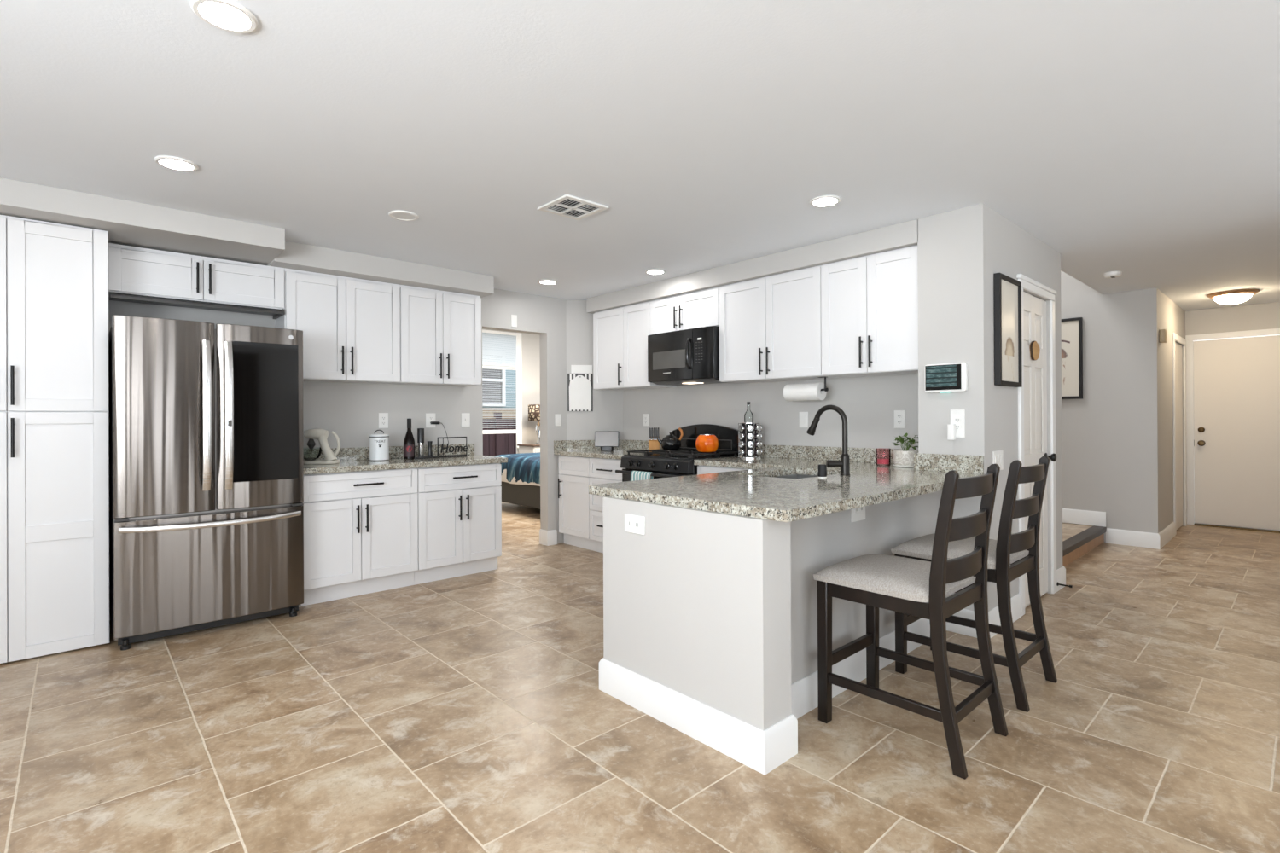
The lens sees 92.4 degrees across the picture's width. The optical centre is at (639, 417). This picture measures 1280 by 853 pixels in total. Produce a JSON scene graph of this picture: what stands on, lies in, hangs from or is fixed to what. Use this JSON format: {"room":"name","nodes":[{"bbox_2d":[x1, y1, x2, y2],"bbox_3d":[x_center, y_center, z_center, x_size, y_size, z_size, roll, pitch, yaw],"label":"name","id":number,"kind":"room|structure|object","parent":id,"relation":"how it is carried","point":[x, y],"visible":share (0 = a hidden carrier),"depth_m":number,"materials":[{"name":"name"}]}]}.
{"room":"kitchen","nodes":[
{"label":"kitchen","id":0,"kind":"room"},
{"bbox_2d":[108,288,566,620],"bbox_3d":[-3.031,0.047,4.115,6.112,2.422,0.130,0,0,-42],"label":"wall","id":1,"kind":"structure","parent":0,"point":[350,410],"depth_m":5.25,"materials":[{"name":"paint"}]},
{"bbox_2d":[108,243,285,319],"bbox_3d":[-2.849,-0.859,3.975,0.916,0.321,0.331,0,0,-42],"label":"upper cabinet","id":2,"kind":"object","parent":1,"relation":"attached to","point":[136,275],"visible":0.98,"depth_m":3.85,"materials":[{"name":"wood"}]},
{"bbox_2d":[275,267,400,383],"bbox_3d":[-2.218,-0.643,4.550,0.785,0.756,0.331,0,0,-42],"label":"upper cabinet","id":3,"kind":"object","parent":1,"relation":"attached to","point":[350,327],"visible":0.91,"depth_m":4.45,"materials":[{"name":"wood"}]},
{"bbox_2d":[378,413,388,428],"bbox_3d":[-2.053,0.029,4.914,0.075,0.120,0.009,0,0,-42],"label":"wall outlet","id":4,"kind":"object","parent":1,"relation":"attached to","point":[383,417],"visible":1,"depth_m":4.91,"materials":[{"name":"white plastic"}]},
{"bbox_2d":[303,443,474,461],"bbox_3d":[-2.032,0.287,4.925,1.520,0.100,0.019,0,0,-42],"label":"backsplash","id":5,"kind":"structure","parent":1,"relation":"attached to","point":[357,453],"depth_m":4.93,"materials":[{"name":"stone"}]},
{"bbox_2d":[425,413,436,427],"bbox_3d":[-1.765,0.030,5.178,0.085,0.120,0.009,0,0,-42],"label":"wall outlet","id":6,"kind":"object","parent":1,"relation":"attached to","point":[429,417],"visible":1,"depth_m":5.17,"materials":[{"name":"white plastic"}]},
{"bbox_2d":[390,285,481,386],"bbox_3d":[-1.675,-0.645,5.047,0.683,0.756,0.331,0,0,-42],"label":"upper cabinet","id":7,"kind":"object","parent":1,"relation":"attached to","point":[440,331],"visible":1,"depth_m":4.93,"materials":[{"name":"wood"}]},
{"bbox_2d":[461,413,470,427],"bbox_3d":[-1.530,0.028,5.389,0.080,0.120,0.014,0,0,-42],"label":"light switch","id":8,"kind":"object","parent":1,"relation":"attached to","point":[465,416],"visible":1,"depth_m":5.39,"materials":[{"name":"white plastic"}]},
{"bbox_2d":[554,414,561,426],"bbox_3d":[-0.807,0.032,6.053,0.072,0.118,0.010,0,0,-42],"label":"light switch","id":9,"kind":"object","parent":1,"relation":"attached to","point":[557,417],"visible":1,"depth_m":6.05,"materials":[{"name":"white plastic"}]},
{"bbox_2d":[482,328,540,444],"bbox_3d":[-2.276,-0.136,9.725,5.600,2.800,0.120,0,0,-42],"label":"wall","id":10,"kind":"structure","parent":0,"point":[531,358],"depth_m":10.07,"materials":[{"name":"paint"}]},
{"bbox_2d":[482,329,522,453],"bbox_3d":[-2.230,-0.196,9.716,0.816,2.320,0.067,0,0,-42],"label":"window","id":11,"kind":"structure","parent":10,"relation":"in","point":[518,369],"depth_m":9.91,"materials":[{"name":"white wood"}]},
{"bbox_2d":[482,329,517,428],"bbox_3d":[-2.231,-0.589,9.656,0.665,1.514,0.043,0,0,-42],"label":"window blind","id":12,"kind":"object","parent":11,"relation":"attached to","point":[512,362],"visible":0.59,"depth_m":9.66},
{"bbox_2d":[539,529,557,546],"bbox_3d":[-0.904,1.180,6.042,0.113,0.142,0.146,0,0,-42],"label":"baseboard","id":13,"kind":"structure","parent":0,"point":[546,538],"depth_m":6.00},
{"bbox_2d":[565,299,623,440],"bbox_3d":[-0.446,0.038,6.274,0.618,2.422,0.433,0,0,-42],"label":"wall","id":14,"kind":"structure","parent":0,"point":[607,415],"depth_m":6.17,"materials":[{"name":"paint"}]},
{"bbox_2d":[567,373,593,411],"bbox_3d":[-0.599,-0.245,6.146,0.252,0.376,0.016,0,0,-11],"label":"board","id":15,"kind":"object","parent":14,"relation":"attached to","point":[579,386],"visible":1,"depth_m":6.14,"materials":[{"name":"white paper"}]},
{"bbox_2d":[570,365,592,373],"bbox_3d":[-0.585,-0.478,6.156,0.210,0.085,0.004,0,0,-11],"label":"paper note","id":16,"kind":"object","parent":14,"relation":"attached to","point":[574,369],"visible":1,"depth_m":6.15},
{"bbox_2d":[553,439,662,451],"bbox_3d":[-0.198,0.280,6.031,1.238,0.100,0.406,0,0,16],"label":"backsplash","id":17,"kind":"structure","parent":14,"relation":"attached to","point":[624,444],"depth_m":6.12,"materials":[{"name":"stone"}]},
{"bbox_2d":[0,0,1279,311],"bbox_3d":[1.855,-1.239,3.130,12.000,0.100,8.200,0,0,-42],"label":"ceiling","id":18,"kind":"structure","parent":0,"point":[1139,139],"depth_m":2.46,"materials":[{"name":"paint"}]},
{"bbox_2d":[154,155,198,171],"bbox_3d":[-2.134,-1.165,2.827,0.164,0.009,0.164,0,0,-42],"label":"recessed light","id":19,"kind":"object","parent":18,"relation":"in","point":[171,162],"visible":1,"depth_m":2.81,"materials":[{"name":"white plastic"}]},
{"bbox_2d":[190,0,258,33],"bbox_3d":[-1.210,-1.171,1.789,0.164,0.009,0.164,0,0,-42],"label":"recessed light","id":20,"kind":"object","parent":18,"relation":"in","point":[229,15],"visible":1,"depth_m":1.78,"materials":[{"name":"white plastic"}]},
{"bbox_2d":[388,210,418,221],"bbox_3d":[-1.372,-1.167,3.562,0.164,0.009,0.164,0,0,-42],"label":"recessed light","id":21,"kind":"object","parent":18,"relation":"in","point":[399,215],"visible":1,"depth_m":3.55,"materials":[{"name":"white plastic"}]},
{"bbox_2d":[0,177,918,314],"bbox_3d":[-1.610,-1.100,3.006,6.480,0.146,3.435,0,0,-42],"label":"soffit","id":22,"kind":"object","parent":18,"relation":"attached to","point":[127,223],"depth_m":3.88,"materials":[{"name":"paint"}]},
{"bbox_2d":[537,194,608,220],"bbox_3d":[-0.376,-1.171,3.440,0.288,0.011,0.284,0,0,-42],"label":"ceiling vent","id":23,"kind":"object","parent":18,"relation":"in","point":[567,206],"visible":1,"depth_m":3.43,"materials":[{"name":"white plastic"}]},
{"bbox_2d":[645,268,665,274],"bbox_3d":[0.124,-1.172,4.959,0.164,0.009,0.164,0,0,-42],"label":"recessed light","id":24,"kind":"object","parent":18,"relation":"in","point":[654,271],"visible":1,"depth_m":4.94,"materials":[{"name":"white plastic"}]},
{"bbox_2d":[809,195,840,207],"bbox_3d":[1.013,-1.179,3.357,0.164,0.009,0.164,0,0,-42],"label":"recessed light","id":25,"kind":"object","parent":18,"relation":"in","point":[824,200],"visible":1,"depth_m":3.34,"materials":[{"name":"white plastic"}]},
{"bbox_2d":[1103,271,1122,278],"bbox_3d":[3.917,-1.175,5.083,0.124,0.038,0.124,0,0,-42],"label":"smoke detector","id":26,"kind":"object","parent":18,"relation":"attached to","point":[1113,274],"visible":1,"depth_m":5.05,"materials":[{"name":"white plastic"}]},
{"bbox_2d":[1206,289,1259,305],"bbox_3d":[5.736,-1.141,5.939,0.370,0.121,0.370,0,0,-42],"label":"flush light","id":27,"kind":"object","parent":18,"relation":"attached to","point":[1230,297],"visible":1,"depth_m":5.86,"materials":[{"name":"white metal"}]},
{"bbox_2d":[0,501,1279,852],"bbox_3d":[0.551,1.302,4.564,12.000,0.120,12.100,0,0,-42],"label":"floor","id":28,"kind":"structure","parent":0,"point":[469,713],"depth_m":2.35,"materials":[{"name":"tile"}]},
{"bbox_2d":[0,215,109,663],"bbox_3d":[-3.376,0.112,3.291,0.786,2.276,0.560,0,0,-42],"label":"pantry cabinet","id":29,"kind":"object","parent":28,"relation":"on","point":[55,395],"visible":1,"depth_m":3.23,"materials":[{"name":"wood"}]},
{"bbox_2d":[109,314,303,651],"bbox_3d":[-2.667,0.356,3.795,0.916,1.800,0.781,0,0,-42],"label":"fridge","id":30,"kind":"object","parent":28,"relation":"on","point":[206,422],"visible":1,"depth_m":3.51,"materials":[{"name":"grey"}]},
{"bbox_2d":[299,468,418,606],"bbox_3d":[-2.093,0.817,4.444,0.780,0.874,0.585,0,0,-42],"label":"base cabinet","id":31,"kind":"object","parent":28,"relation":"on","point":[361,528],"visible":0.93,"depth_m":4.25,"materials":[{"name":"wood"}]},
{"bbox_2d":[303,443,507,474],"bbox_3d":[-1.836,0.305,4.713,1.523,0.140,0.600,0,0,-42],"label":"countertop","id":32,"kind":"structure","parent":31,"relation":"on","point":[357,459],"depth_m":4.68,"materials":[{"name":"stone"}]},
{"bbox_2d":[303,429,340,464],"bbox_3d":[-2.309,0.211,4.426,0.280,0.252,0.170,0,0,-4],"label":"stand mixer","id":33,"kind":"object","parent":32,"relation":"on","point":[322,435],"visible":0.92,"depth_m":4.40,"materials":[{"name":"beige plastic"}]},
{"bbox_2d":[303,447,321,460],"bbox_3d":[-2.373,0.267,4.421,0.152,0.091,0.152,0,0,-4],"label":"bowl","id":34,"kind":"object","parent":33,"relation":"on","point":[311,448],"depth_m":4.43,"materials":[{"name":"clear glass"}]},
{"bbox_2d":[368,430,389,460],"bbox_3d":[-2.010,0.217,4.729,0.146,0.238,0.146,0,0,-42],"label":"canister","id":35,"kind":"object","parent":32,"relation":"on","point":[379,443],"visible":1,"depth_m":4.67,"materials":[{"name":"white ceramic"}]},
{"bbox_2d":[403,418,414,459],"bbox_3d":[-1.839,0.173,4.891,0.086,0.323,0.087,0,0,-42],"label":"wine bottle","id":36,"kind":"object","parent":32,"relation":"on","point":[409,441],"visible":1,"depth_m":4.86,"materials":[{"name":"black glass"}]},
{"bbox_2d":[414,455,437,459],"bbox_3d":[-1.752,0.328,4.985,0.205,0.014,0.090,0,0,-42],"label":"tray","id":37,"kind":"object","parent":32,"relation":"on","point":[427,456],"visible":0.72,"depth_m":4.95,"materials":[{"name":"black plastic"}]},
{"bbox_2d":[417,428,424,456],"bbox_3d":[-1.776,0.205,4.971,0.054,0.230,0.054,0,0,-42],"label":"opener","id":38,"kind":"object","parent":37,"relation":"on","point":[420,431],"visible":1,"depth_m":4.95,"materials":[{"name":"black plastic"}]},
{"bbox_2d":[436,436,467,457],"bbox_3d":[-1.593,0.252,5.191,0.271,0.165,0.051,0,0,-42],"label":"word sign","id":39,"kind":"object","parent":32,"relation":"on","point":[442,445],"visible":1,"depth_m":5.16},
{"bbox_2d":[414,463,501,585],"bbox_3d":[-1.548,0.815,4.941,0.691,0.874,0.585,0,0,-42],"label":"base cabinet","id":40,"kind":"object","parent":28,"relation":"on","point":[460,507],"visible":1,"depth_m":4.74,"materials":[{"name":"wood"}]},
{"bbox_2d":[500,469,540,508],"bbox_3d":[-0.830,0.681,8.861,2.336,1.150,1.800,0,0,-42],"label":"bed","id":41,"kind":"object","parent":28,"relation":"on","point":[519,492],"visible":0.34,"depth_m":8.01,"materials":[{"name":"fabric"}]},
{"bbox_2d":[495,452,540,484],"bbox_3d":[-1.261,0.682,8.399,1.077,0.362,1.498,0,0,-42],"label":"blanket","id":42,"kind":"object","parent":41,"relation":"on","point":[526,467],"visible":0.41,"depth_m":7.97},
{"bbox_2d":[517,443,540,453],"bbox_3d":[-1.615,0.849,9.836,0.520,0.825,0.480,0,0,-42],"label":"nightstand","id":43,"kind":"object","parent":28,"relation":"on","point":[525,448],"visible":0.23,"depth_m":9.62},
{"bbox_2d":[528,404,540,444],"bbox_3d":[-1.609,0.120,9.738,0.330,0.630,0.330,0,0,-42],"label":"table lamp","id":44,"kind":"object","parent":43,"relation":"on","point":[533,410],"visible":0.75,"depth_m":9.60,"materials":[{"name":"silver metal"}]},
{"bbox_2d":[558,455,595,551],"bbox_3d":[-0.607,0.812,5.869,0.165,0.874,0.506,0,0,-42],"label":"base cabinet","id":45,"kind":"object","parent":28,"relation":"on","point":[573,480],"visible":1,"depth_m":5.84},
{"bbox_2d":[589,457,622,552],"bbox_3d":[-0.083,0.810,5.644,0.635,0.874,0.529,0,0,-42],"label":"base cabinet","id":46,"kind":"object","parent":28,"relation":"on","point":[602,470],"visible":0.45,"depth_m":5.56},
{"bbox_2d":[553,439,662,459],"bbox_3d":[-0.252,0.300,5.848,0.645,0.140,1.058,0,0,-42],"label":"countertop","id":47,"kind":"structure","parent":46,"relation":"on","point":[571,448],"depth_m":6.03,"materials":[{"name":"stone"}]},
{"bbox_2d":[594,431,619,451],"bbox_3d":[-0.319,0.235,5.962,0.236,0.190,0.080,0,0,4],"label":"smart display","id":48,"kind":"object","parent":47,"relation":"on","point":[607,441],"visible":1,"depth_m":5.94,"materials":[{"name":"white plastic"}]},
{"bbox_2d":[648,436,659,452],"bbox_3d":[0.130,0.253,5.599,0.100,0.149,0.105,0,0,3],"label":"knife block","id":49,"kind":"object","parent":47,"relation":"on","point":[653,444],"visible":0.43,"depth_m":5.55,"materials":[{"name":"brown wood"}]},
{"bbox_2d":[615,424,741,482],"bbox_3d":[0.327,0.639,5.122,0.722,1.150,0.804,0,0,-42],"label":"gas range","id":50,"kind":"object","parent":28,"relation":"on","point":[663,463],"visible":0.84,"depth_m":5.08,"materials":[{"name":"black metal"}]},
{"bbox_2d":[630,471,653,481],"bbox_3d":[0.014,0.552,4.942,0.049,0.225,0.226,0,0,-42],"label":"dish towel","id":51,"kind":"object","parent":50,"relation":"hanging from","point":[635,475],"visible":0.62,"depth_m":4.93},
{"bbox_2d":[657,427,683,449],"bbox_3d":[0.269,0.189,5.407,0.179,0.197,0.179,0,0,-42],"label":"kettle","id":52,"kind":"object","parent":50,"relation":"on","point":[670,442],"visible":1,"depth_m":5.35,"materials":[{"name":"metal"}]},
{"bbox_2d":[623,453,738,461],"bbox_3d":[0.350,0.328,5.140,0.595,0.021,0.796,0,0,-42],"label":"cooktop","id":53,"kind":"object","parent":50,"relation":"in","point":[676,456],"depth_m":4.91,"materials":[{"name":"black ceramic"}]},
{"bbox_2d":[695,434,718,453],"bbox_3d":[0.544,0.214,4.968,0.190,0.144,0.185,0,0,-42],"label":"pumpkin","id":54,"kind":"object","parent":50,"relation":"on","point":[704,443],"visible":1,"depth_m":4.90,"materials":[{"name":"ceramic"}]},
{"bbox_2d":[697,465,748,474],"bbox_3d":[0.965,0.803,4.498,0.635,0.874,0.960,0,0,-42],"label":"base cabinet","id":55,"kind":"object","parent":28,"relation":"on","point":[701,469],"visible":0.04,"depth_m":4.55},
{"bbox_2d":[812,464,1008,779],"bbox_3d":[1.073,0.711,2.447,0.476,1.050,0.574,0,0,-42],"label":"bar stool","id":56,"kind":"object","parent":28,"relation":"on","point":[917,588],"visible":1,"depth_m":2.34,"materials":[{"name":"brown wood"}]},
{"bbox_2d":[890,455,1057,712],"bbox_3d":[1.584,0.709,2.920,0.476,1.050,0.574,0,0,-42],"label":"bar stool","id":57,"kind":"object","parent":28,"relation":"on","point":[1010,556],"visible":0.84,"depth_m":2.77,"materials":[{"name":"brown wood"}]},
{"bbox_2d":[1193,523,1279,533],"bbox_3d":[6.584,1.208,6.612,0.130,0.018,0.900,0,0,-42],"label":"threshold","id":58,"kind":"object","parent":28,"relation":"on","point":[1195,524],"visible":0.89,"depth_m":6.65,"materials":[{"name":"wood"}]},
{"bbox_2d":[622,373,918,449],"bbox_3d":[0.935,0.030,5.125,0.130,2.422,3.127,0,0,-42],"label":"wall","id":59,"kind":"structure","parent":0,"point":[869,404],"depth_m":4.78,"materials":[{"name":"paint"}]},
{"bbox_2d":[593,301,676,389],"bbox_3d":[-0.078,-0.654,5.859,0.371,0.762,0.819,0,0,-42],"label":"upper cabinet","id":60,"kind":"object","parent":59,"relation":"attached to","point":[620,334],"visible":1,"depth_m":5.74,"materials":[{"name":"wood"}]},
{"bbox_2d":[650,286,720,334],"bbox_3d":[0.465,-0.882,5.265,0.371,0.314,0.790,0,0,-42],"label":"upper cabinet","id":61,"kind":"object","parent":59,"relation":"attached to","point":[698,309],"visible":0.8,"depth_m":5.14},
{"bbox_2d":[647,325,728,385],"bbox_3d":[0.443,-0.502,5.227,0.453,0.438,0.752,0,0,-42],"label":"microwave","id":62,"kind":"object","parent":61,"relation":"attached to","point":[691,356],"visible":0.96,"depth_m":5.06,"materials":[{"name":"black plastic"}]},
{"bbox_2d":[718,265,843,383],"bbox_3d":[1.040,-0.661,4.636,0.371,0.762,0.907,0,0,-42],"label":"upper cabinet","id":63,"kind":"object","parent":59,"relation":"attached to","point":[770,327],"visible":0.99,"depth_m":4.50,"materials":[{"name":"wood"}]},
{"bbox_2d":[818,377,828,391],"bbox_3d":[1.203,-0.229,4.430,0.040,0.102,0.332,0,0,-42],"label":"paper towel holder","id":64,"kind":"object","parent":63,"relation":"attached to","point":[825,389],"visible":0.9,"depth_m":4.31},
{"bbox_2d":[783,382,826,401],"bbox_3d":[1.192,-0.180,4.444,0.126,0.126,0.280,0,0,-42],"label":"paper towel roll","id":65,"kind":"object","parent":64,"relation":"hanging from","point":[805,392],"visible":0.98,"depth_m":4.39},
{"bbox_2d":[799,412,808,427],"bbox_3d":[1.247,0.021,4.680,0.010,0.120,0.076,0,0,-42],"label":"light switch","id":66,"kind":"object","parent":59,"relation":"attached to","point":[803,416],"visible":1,"depth_m":4.67,"materials":[{"name":"white plastic"}]},
{"bbox_2d":[820,244,918,378],"bbox_3d":[1.574,-0.665,4.052,0.371,0.762,0.672,0,0,-42],"label":"upper cabinet","id":67,"kind":"object","parent":59,"relation":"attached to","point":[869,305],"visible":0.94,"depth_m":3.94,"materials":[{"name":"wood"}]},
{"bbox_2d":[756,444,983,473],"bbox_3d":[1.391,0.269,4.239,0.391,0.100,1.927,0,0,-42],"label":"backsplash","id":68,"kind":"structure","parent":59,"relation":"attached to","point":[941,462],"depth_m":4.25,"materials":[{"name":"stone"}]},
{"bbox_2d":[894,410,905,428],"bbox_3d":[1.748,0.015,4.132,0.009,0.120,0.076,0,0,-42],"label":"wall outlet","id":69,"kind":"object","parent":59,"relation":"attached to","point":[899,416],"visible":1,"depth_m":4.13,"materials":[{"name":"white plastic"}]},
{"bbox_2d":[602,490,942,731],"bbox_3d":[0.851,0.799,3.127,1.950,0.877,0.885,0,0,-42],"label":"wall","id":70,"kind":"structure","parent":0,"point":[718,611],"depth_m":2.46,"materials":[{"name":"paint"}]},
{"bbox_2d":[624,513,645,535],"bbox_3d":[-0.025,0.460,2.631,0.009,0.078,0.126,0,0,-42],"label":"wall outlet","id":71,"kind":"object","parent":70,"relation":"attached to","point":[634,524],"visible":1,"depth_m":2.62,"materials":[{"name":"white plastic"}]},
{"bbox_2d":[588,444,985,522],"bbox_3d":[0.693,0.291,3.587,2.303,0.140,1.947,0,0,-42],"label":"countertop","id":72,"kind":"structure","parent":70,"relation":"on","point":[753,492],"depth_m":2.94,"materials":[{"name":"stone"}]},
{"bbox_2d":[736,422,761,459],"bbox_3d":[0.854,0.183,4.814,0.190,0.278,0.190,0,0,3],"label":"spice rack","id":73,"kind":"object","parent":72,"relation":"on","point":[746,424],"visible":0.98,"depth_m":4.76,"materials":[{"name":"silver metal"}]},
{"bbox_2d":[773,474,818,478],"bbox_3d":[0.900,0.457,3.513,0.644,0.191,0.424,0,0,-42],"label":"sink","id":74,"kind":"object","parent":72,"relation":"in","point":[793,476],"visible":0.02,"depth_m":3.83,"materials":[{"name":"metal"}]},
{"bbox_2d":[817,464,826,478],"bbox_3d":[0.956,0.284,3.217,0.046,0.070,0.046,0,0,-42],"label":"air gap","id":75,"kind":"object","parent":72,"relation":"on","point":[822,470],"visible":1,"depth_m":3.20,"materials":[{"name":"black metal"}]},
{"bbox_2d":[806,404,849,476],"bbox_3d":[1.028,0.125,3.407,0.110,0.387,0.261,0,0,-42],"label":"faucet","id":76,"kind":"object","parent":72,"relation":"on","point":[844,463],"visible":1,"depth_m":3.34,"materials":[{"name":"black metal"}]},
{"bbox_2d":[875,448,890,465],"bbox_3d":[1.584,0.261,4.001,0.092,0.112,0.092,0,0,-42],"label":"candle jar","id":77,"kind":"object","parent":72,"relation":"on","point":[877,461],"visible":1,"depth_m":3.98,"materials":[{"name":"red glass"}]},
{"bbox_2d":[892,432,918,467],"bbox_3d":[1.707,0.209,3.905,0.168,0.215,0.185,0,0,-42],"label":"potted plant","id":78,"kind":"object","parent":72,"relation":"on","point":[902,458],"visible":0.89,"depth_m":3.87,"materials":[{"name":"green plant"}]},
{"bbox_2d":[599,593,1021,775],"bbox_3d":[1.081,1.166,3.288,2.538,0.142,0.986,0,0,-42],"label":"baseboard","id":79,"kind":"structure","parent":70,"relation":"attached to","point":[757,749],"depth_m":2.49,"materials":[{"name":"wood"}]},
{"bbox_2d":[850,506,865,522],"bbox_3d":[1.028,0.431,2.886,0.128,0.115,0.009,0,0,-42],"label":"wall outlet","id":80,"kind":"object","parent":70,"relation":"attached to","point":[858,514],"visible":0.58,"depth_m":2.88,"materials":[{"name":"white plastic"}]},
{"bbox_2d":[917,203,1062,611],"bbox_3d":[1.331,-1.061,5.206,1.572,4.600,3.427,0,0,-42],"label":"wall","id":81,"kind":"structure","parent":0,"point":[960,251],"depth_m":3.57,"materials":[{"name":"paint"}]},
{"bbox_2d":[924,362,967,392],"bbox_3d":[1.765,-0.225,3.544,0.033,0.166,0.230,0,0,-42],"label":"tablet","id":82,"kind":"object","parent":81,"relation":"attached to","point":[942,377],"visible":1,"depth_m":3.53,"materials":[{"name":"white plastic"}]},
{"bbox_2d":[950,409,965,437],"bbox_3d":[1.815,0.038,3.508,0.009,0.160,0.078,0,0,-42],"label":"wall outlet","id":83,"kind":"object","parent":81,"relation":"attached to","point":[957,416],"visible":0.93,"depth_m":3.50,"materials":[{"name":"white plastic"}]},
{"bbox_2d":[947,424,955,440],"bbox_3d":[1.781,0.086,3.507,0.040,0.087,0.035,0,0,-42],"label":"plug adapter","id":84,"kind":"object","parent":83,"relation":"attached to","point":[951,428],"visible":1,"depth_m":3.49,"materials":[{"name":"white plastic"}]},
{"bbox_2d":[992,450,1003,470],"bbox_3d":[2.070,0.253,3.544,0.165,0.115,0.010,0,0,-42],"label":"light switch","id":85,"kind":"object","parent":81,"relation":"attached to","point":[997,456],"visible":0.77,"depth_m":3.54,"materials":[{"name":"white plastic"}]},
{"bbox_2d":[993,273,1022,387],"bbox_3d":[2.180,-0.503,3.633,0.385,0.643,0.034,0,0,-42],"label":"framed print","id":86,"kind":"object","parent":81,"relation":"attached to","point":[1007,290],"visible":1,"depth_m":3.61},
{"bbox_2d":[1016,273,1056,616],"bbox_3d":[2.630,0.173,4.047,0.787,2.115,0.027,0,0,-42],"label":"door frame","id":87,"kind":"structure","parent":81,"relation":"attached to","point":[1028,284],"depth_m":4.25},
{"bbox_2d":[1023,291,1056,608],"bbox_3d":[2.615,0.207,4.054,0.634,2.031,0.104,0,0,-42],"label":"door","id":88,"kind":"structure","parent":81,"relation":"in","point":[1034,309],"depth_m":4.13,"materials":[{"name":"wood"}]},
{"bbox_2d":[1029,341,1040,360],"bbox_3d":[2.608,-0.437,4.054,0.159,0.129,0.020,0,0,-42],"label":"sign","id":89,"kind":"object","parent":88,"relation":"attached to","point":[1034,347],"visible":1,"depth_m":4.02,"materials":[{"name":"brown wood"}]},
{"bbox_2d":[1056,566,1065,592],"bbox_3d":[2.960,1.159,4.442,0.241,0.142,0.153,0,0,-42],"label":"baseboard","id":90,"kind":"structure","parent":81,"relation":"attached to","point":[1061,573],"depth_m":4.38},
{"bbox_2d":[1062,523,1093,541],"bbox_3d":[2.677,1.160,6.462,2.100,0.150,3.170,0,0,-42],"label":"floor","id":91,"kind":"structure","parent":0,"point":[1068,530],"depth_m":5.88,"materials":[{"name":"tile"}]},
{"bbox_2d":[1062,533,1104,566],"bbox_3d":[3.751,1.175,5.287,2.100,0.105,0.012,0,0,-42],"label":"step riser","id":92,"kind":"structure","parent":91,"relation":"attached to","point":[1067,559],"depth_m":5.43,"materials":[{"name":"wood"}]},
{"bbox_2d":[1062,525,1106,557],"bbox_3d":[3.735,1.097,5.305,2.100,0.051,0.105,0,0,-42],"label":"step nosing","id":93,"kind":"structure","parent":91,"relation":"attached to","point":[1083,538],"depth_m":5.44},
{"bbox_2d":[1060,270,1160,542],"bbox_3d":[3.594,-1.068,7.097,0.120,4.600,3.690,0,0,-42],"label":"wall","id":94,"kind":"structure","parent":0,"point":[1110,436],"depth_m":5.92,"materials":[{"name":"paint"}]},
{"bbox_2d":[1061,317,1082,399],"bbox_3d":[4.208,-0.585,6.314,0.030,0.813,0.570,0,0,-42],"label":"framed print","id":95,"kind":"object","parent":94,"relation":"attached to","point":[1072,328],"visible":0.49,"depth_m":6.17},
{"bbox_2d":[1062,508,1105,527],"bbox_3d":[3.455,1.006,7.154,0.016,0.142,3.200,0,0,-42],"label":"baseboard","id":96,"kind":"structure","parent":94,"relation":"attached to","point":[1073,516],"depth_m":6.10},
{"bbox_2d":[1158,290,1185,531],"bbox_3d":[5.549,0.010,6.459,1.900,2.422,0.120,0,0,-42],"label":"wall","id":97,"kind":"structure","parent":0,"point":[1172,317],"depth_m":6.11,"materials":[{"name":"paint"}]},
{"bbox_2d":[1105,522,1175,549],"bbox_3d":[5.018,1.152,6.139,0.951,0.142,0.406,0,0,-42],"label":"baseboard","id":98,"kind":"structure","parent":97,"relation":"attached to","point":[1157,541],"depth_m":5.83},
{"bbox_2d":[1158,329,1166,343],"bbox_3d":[4.933,-0.762,5.788,0.100,0.120,0.044,0,0,-42],"label":"door chime","id":99,"kind":"object","parent":97,"relation":"attached to","point":[1162,333],"visible":1,"depth_m":5.76,"materials":[{"name":"beige plastic"}]},
{"bbox_2d":[1175,342,1182,529],"bbox_3d":[5.795,0.204,6.642,0.730,2.008,0.040,0,0,-42],"label":"door","id":100,"kind":"structure","parent":97,"relation":"in","point":[1178,347],"depth_m":6.70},
{"bbox_2d":[1172,332,1186,535],"bbox_3d":[5.820,0.175,6.614,0.870,2.090,0.016,0,0,-42],"label":"door frame","id":101,"kind":"structure","parent":97,"relation":"attached to","point":[1177,338],"depth_m":6.36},
{"bbox_2d":[1185,302,1279,483],"bbox_3d":[6.789,0.004,6.421,0.120,2.422,1.610,0,0,-42],"label":"wall","id":102,"kind":"structure","parent":0,"point":[1266,316],"depth_m":6.68,"materials":[{"name":"paint"}]},
{"bbox_2d":[1185,328,1279,524],"bbox_3d":[6.549,0.144,6.584,0.015,2.145,1.036,0,0,-42],"label":"door frame","id":103,"kind":"structure","parent":102,"relation":"attached to","point":[1189,351],"depth_m":6.93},
{"bbox_2d":[1193,335,1279,530],"bbox_3d":[6.551,0.169,6.590,0.105,2.055,0.903,0,0,-42],"label":"door","id":104,"kind":"structure","parent":102,"relation":"in","point":[1236,381],"depth_m":6.67,"materials":[{"name":"white metal"}]},
{"label":"outside","id":105,"kind":"structure","parent":0,"visible":0},
{"bbox_3d":[-5.725,1.348,13.799,14.000,0.120,10.000,0,0,-42],"label":"ground","id":106,"kind":"structure","parent":105,"visible":0},
{"bbox_2d":[482,332,516,417],"bbox_3d":[-5.004,-0.924,14.485,12.000,4.420,0.220,0,0,-42],"label":"house","id":107,"kind":"structure","parent":106,"relation":"on","point":[509,388],"depth_m":15.71,"materials":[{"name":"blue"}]},
{"bbox_2d":[482,413,516,456],"bbox_3d":[-3.698,0.595,11.876,6.400,1.360,0.120,0,0,-42],"label":"fence","id":108,"kind":"object","parent":106,"relation":"on","point":[494,445],"visible":0.06,"depth_m":12.55,"materials":[{"name":"brown wood"}]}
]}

